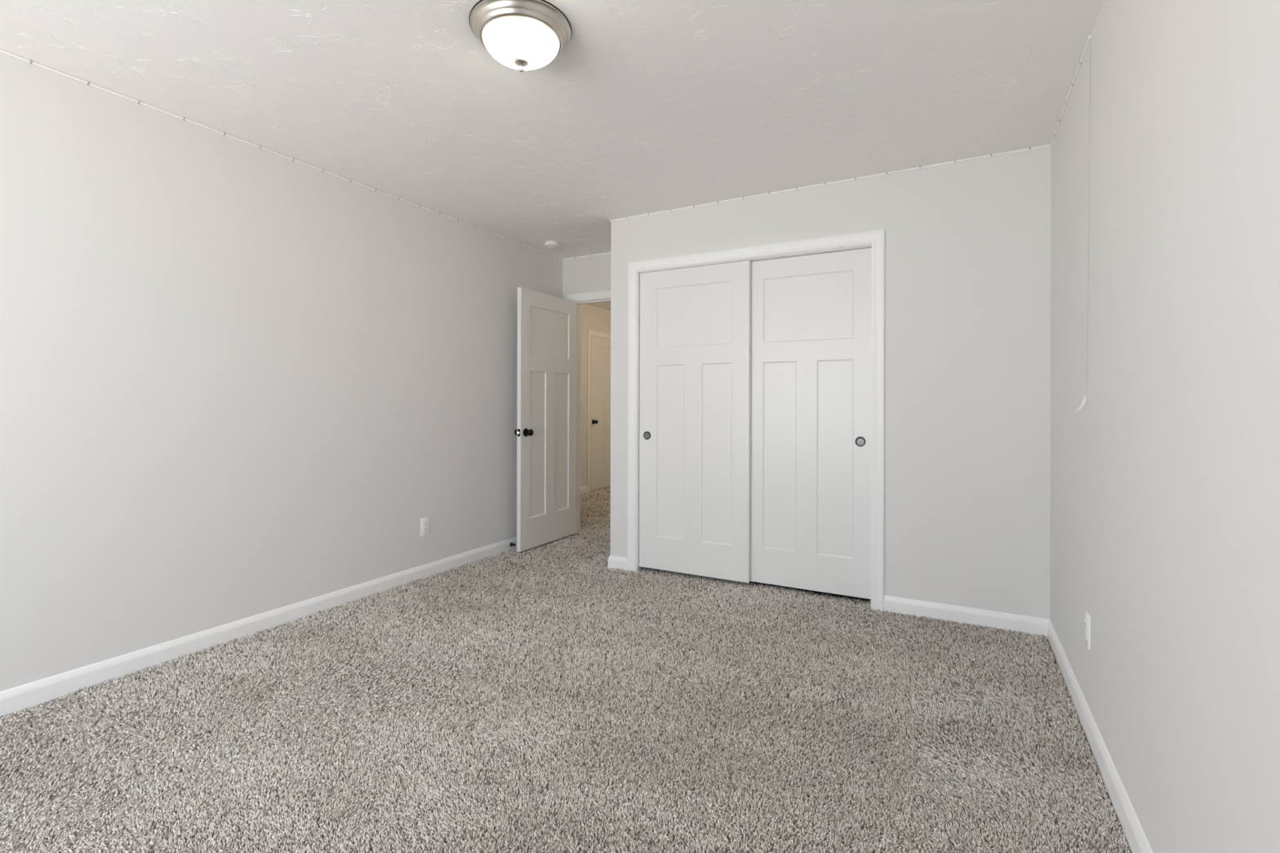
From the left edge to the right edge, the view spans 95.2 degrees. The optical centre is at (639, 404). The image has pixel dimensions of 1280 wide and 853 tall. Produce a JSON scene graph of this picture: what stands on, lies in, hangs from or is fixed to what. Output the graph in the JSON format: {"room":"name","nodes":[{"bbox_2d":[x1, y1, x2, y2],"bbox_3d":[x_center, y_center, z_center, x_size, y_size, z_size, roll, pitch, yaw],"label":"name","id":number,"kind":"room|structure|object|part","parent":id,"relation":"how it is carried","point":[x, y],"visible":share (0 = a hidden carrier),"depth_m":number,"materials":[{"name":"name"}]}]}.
{"room":"empty bedroom","nodes":[
{"label":"empty bedroom","id":0,"kind":"room"},
{"bbox_2d":[0,52,562,691],"bbox_3d":[-2.125,-0.074,2.677,0.115,2.454,5.823,0,0,28],"label":"wall","id":1,"kind":"structure","parent":0,"point":[238,380],"depth_m":2.76,"materials":[{"name":"white paint"}]},
{"bbox_2d":[0,537,516,717],"bbox_3d":[-2.045,1.104,2.697,0.012,0.097,5.708,0,0,28],"label":"baseboard","id":2,"kind":"structure","parent":1,"relation":"attached to","point":[16,699],"depth_m":2.74,"materials":[{"name":"white paint"}]},
{"bbox_2d":[420,516,429,536],"bbox_3d":[-1.418,0.807,3.863,0.009,0.115,0.070,0,0,28],"label":"wall outlet","id":3,"kind":"object","parent":1,"relation":"attached to","point":[424,530],"visible":1,"depth_m":3.86,"materials":[{"name":"white plastic"}]},
{"bbox_2d":[0,0,1103,311],"bbox_3d":[-0.210,-1.356,3.638,5.070,0.121,9.600,0,0,28],"label":"ceiling","id":4,"kind":"structure","parent":0,"point":[648,106],"depth_m":2.40,"materials":[{"name":"white paint"}]},
{"bbox_2d":[469,0,572,71],"bbox_3d":[-0.409,-1.222,2.016,0.346,0.151,0.346,0,0,28],"label":"ceiling light","id":5,"kind":"object","parent":4,"relation":"attached to","point":[522,35],"visible":1,"depth_m":1.93,"materials":[{"name":"silver metal"}]},
{"bbox_3d":[-0.409,-1.218,2.016,0.262,0.070,0.262,0,0,28],"label":"lamp shade","id":6,"kind":"part","parent":5,"relation":"part of","materials":[{"name":"white glass"}]},
{"bbox_2d":[0,35,1091,260],"bbox_3d":[-0.493,-1.290,1.892,3.499,0.012,5.658,0,0,28],"label":"strip","id":7,"kind":"object","parent":4,"relation":"attached to","point":[2,51],"visible":0.93,"depth_m":3.07,"materials":[{"name":"white paint"}]},
{"bbox_2d":[544,240,559,248],"bbox_3d":[-0.710,-1.276,4.697,0.117,0.044,0.117,0,0,28],"label":"smoke detector","id":8,"kind":"object","parent":4,"relation":"attached to","point":[549,244],"visible":1,"depth_m":4.66,"materials":[{"name":"white plastic"}]},
{"bbox_2d":[1073,37,1091,413],"bbox_3d":[1.574,-0.625,2.080,0.039,1.311,0.066,0,0,28],"label":"hanging cord","id":9,"kind":"object","parent":4,"relation":"hanging from","point":[1084,400],"visible":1,"depth_m":2.07,"materials":[{"name":"grey plastic"}]},
{"bbox_3d":[1.585,-0.649,2.068,0.005,1.262,0.056,0,0,25],"label":"cord","id":10,"kind":"part","parent":9,"relation":"part of","materials":[{"name":"grey plastic"}]},
{"bbox_2d":[0,488,1130,852],"bbox_3d":[-0.216,1.207,3.638,5.070,0.100,9.600,0,0,28],"label":"floor","id":11,"kind":"structure","parent":0,"point":[755,583],"depth_m":1.81,"materials":[{"name":"grey"}]},
{"bbox_2d":[0,487,1130,852],"bbox_3d":[-0.175,1.143,3.679,4.601,0.030,9.225,0,0,28],"label":"carpet","id":12,"kind":"structure","parent":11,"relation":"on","point":[588,622],"depth_m":2.04,"materials":[{"name":"grey carpet"}]},
{"bbox_2d":[562,253,610,299],"bbox_3d":[0.378,-0.068,4.700,4.628,2.454,0.115,0,0,28],"label":"wall","id":13,"kind":"structure","parent":0,"point":[588,273],"depth_m":5.09,"materials":[{"name":"white paint"}]},
{"bbox_2d":[514,287,576,551],"bbox_3d":[-0.751,0.117,4.814,0.166,2.026,0.770,0,0,28],"label":"door","id":14,"kind":"structure","parent":13,"relation":"in","point":[545,432],"depth_m":4.76,"materials":[{"name":"white paint"}]},
{"bbox_3d":[-0.852,0.218,4.511,0.054,0.054,0.054,0,0,28],"label":"knob","id":15,"kind":"part","parent":14,"relation":"part of","materials":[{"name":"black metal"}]},
{"bbox_2d":[566,289,610,534],"bbox_3d":[-0.226,0.093,5.026,0.901,2.128,0.150,0,0,28],"label":"door frame","id":16,"kind":"structure","parent":13,"relation":"attached to","point":[602,295],"depth_m":5.20,"materials":[{"name":"white paint"}]},
{"bbox_3d":[-0.226,0.093,5.026,0.901,2.128,0.150,0,0,28],"label":"casing","id":17,"kind":"part","parent":16,"relation":"part of","materials":[{"name":"white paint"}]},
{"bbox_2d":[580,303,610,491],"bbox_3d":[-0.906,-0.071,7.312,0.115,2.454,3.492,0,0,28],"label":"wall","id":18,"kind":"structure","parent":0,"point":[593,317],"depth_m":7.57,"materials":[{"name":"white paint"}]},
{"bbox_2d":[580,485,587,494],"bbox_3d":[-1.154,1.106,6.724,0.012,0.097,1.995,0,0,28],"label":"baseboard","id":19,"kind":"structure","parent":18,"relation":"attached to","point":[584,489],"depth_m":7.52,"materials":[{"name":"white paint"}]},
{"bbox_2d":[586,329,610,493],"bbox_3d":[-0.478,0.093,7.968,0.018,2.128,0.854,0,0,28],"label":"door frame","id":20,"kind":"structure","parent":18,"relation":"attached to","point":[589,332],"depth_m":7.61,"materials":[{"name":"white paint"}]},
{"bbox_2d":[590,336,610,490],"bbox_3d":[-0.464,0.120,7.962,0.100,2.022,0.710,0,0,28],"label":"door","id":21,"kind":"structure","parent":18,"relation":"in","point":[600,348],"depth_m":7.88,"materials":[{"name":"white paint"}]},
{"bbox_2d":[610,146,1051,619],"bbox_3d":[0.942,-0.067,3.554,2.548,2.454,0.115,0,0,28],"label":"wall","id":22,"kind":"structure","parent":0,"point":[967,386],"depth_m":3.11,"materials":[{"name":"white paint"}]},
{"bbox_2d":[639,260,751,582],"bbox_3d":[0.346,0.107,3.855,0.776,2.018,0.037,0,0,28],"label":"door","id":23,"kind":"structure","parent":22,"relation":"in","point":[695,322],"depth_m":3.83,"materials":[{"name":"white paint"}]},
{"bbox_3d":[0.048,0.213,3.998,0.057,0.057,0.004,0,0,28],"label":"finger pull","id":24,"kind":"part","parent":23,"relation":"part of","materials":[{"name":"silver metal"}]},
{"bbox_2d":[644,432,649,438],"bbox_3d":[0.048,0.213,3.997,0.042,0.042,0.001,0,0,28],"label":"door pull","id":25,"kind":"object","parent":23,"relation":"on","point":[646,435],"depth_m":4.00,"materials":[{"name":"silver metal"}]},
{"bbox_2d":[626,229,884,611],"bbox_3d":[0.666,0.092,3.693,1.638,2.135,0.132,0,0,28],"label":"door frame","id":26,"kind":"structure","parent":22,"relation":"attached to","point":[875,239],"depth_m":3.44,"materials":[{"name":"white paint"}]},
{"bbox_2d":[750,247,871,599],"bbox_3d":[1.007,0.109,3.546,0.752,2.018,0.037,0,0,28],"label":"door","id":27,"kind":"structure","parent":22,"relation":"in","point":[811,314],"depth_m":3.52,"materials":[{"name":"white paint"}]},
{"bbox_3d":[1.275,0.216,3.383,0.057,0.057,0.004,0,0,28],"label":"finger pull","id":28,"kind":"part","parent":27,"relation":"part of","materials":[{"name":"silver metal"}]},
{"bbox_2d":[856,438,864,445],"bbox_3d":[1.275,0.216,3.382,0.042,0.042,0.001,0,0,28],"label":"door pull","id":29,"kind":"object","parent":27,"relation":"on","point":[860,442],"depth_m":3.38,"materials":[{"name":"silver metal"}]},
{"bbox_2d":[884,595,1048,637],"bbox_3d":[1.692,1.113,3.075,0.768,0.097,0.012,0,0,28],"label":"baseboard","id":30,"kind":"structure","parent":22,"relation":"attached to","point":[1032,625],"depth_m":3.06,"materials":[{"name":"white paint"}]},
{"bbox_2d":[1049,0,1279,852],"bbox_3d":[1.082,-0.067,1.011,0.115,2.454,5.938,0,0,28],"label":"wall","id":31,"kind":"structure","parent":0,"point":[1165,483],"depth_m":1.25,"materials":[{"name":"white paint"}]},
{"bbox_2d":[1084,611,1090,649],"bbox_3d":[1.578,0.797,2.064,0.009,0.115,0.070,0,0,28],"label":"wall outlet","id":32,"kind":"object","parent":31,"relation":"attached to","point":[1087,619],"visible":1,"depth_m":2.04,"materials":[{"name":"white plastic"}]},
{"bbox_2d":[1084,619,1087,629],"bbox_3d":[1.576,0.778,2.066,0.003,0.028,0.034,0,0,28],"label":"receptacle","id":33,"kind":"object","parent":32,"relation":"attached to","point":[1086,620],"depth_m":2.06,"materials":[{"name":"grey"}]},
{"bbox_2d":[1084,631,1087,640],"bbox_3d":[1.576,0.817,2.066,0.003,0.028,0.034,0,0,28],"label":"receptacle","id":34,"kind":"object","parent":32,"relation":"attached to","point":[1086,632],"depth_m":2.06,"materials":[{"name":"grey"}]},
{"bbox_2d":[1047,619,1152,852],"bbox_3d":[0.848,1.111,0.716,0.012,0.097,4.968,0,0,28],"label":"baseboard","id":35,"kind":"structure","parent":31,"relation":"attached to","point":[1135,837],"depth_m":1.82,"materials":[{"name":"white paint"}]},
{"bbox_3d":[0.047,-0.069,4.458,0.115,2.454,0.626,0,0,28],"label":"wall","id":36,"kind":"structure","parent":0,"visible":0},
{"bbox_2d":[608,555,626,570],"bbox_3d":[0.024,1.109,4.396,0.162,0.097,0.753,0,0,28],"label":"baseboard","id":37,"kind":"structure","parent":36,"relation":"attached to","point":[614,562],"depth_m":4.07,"materials":[{"name":"white paint"}]}
]}

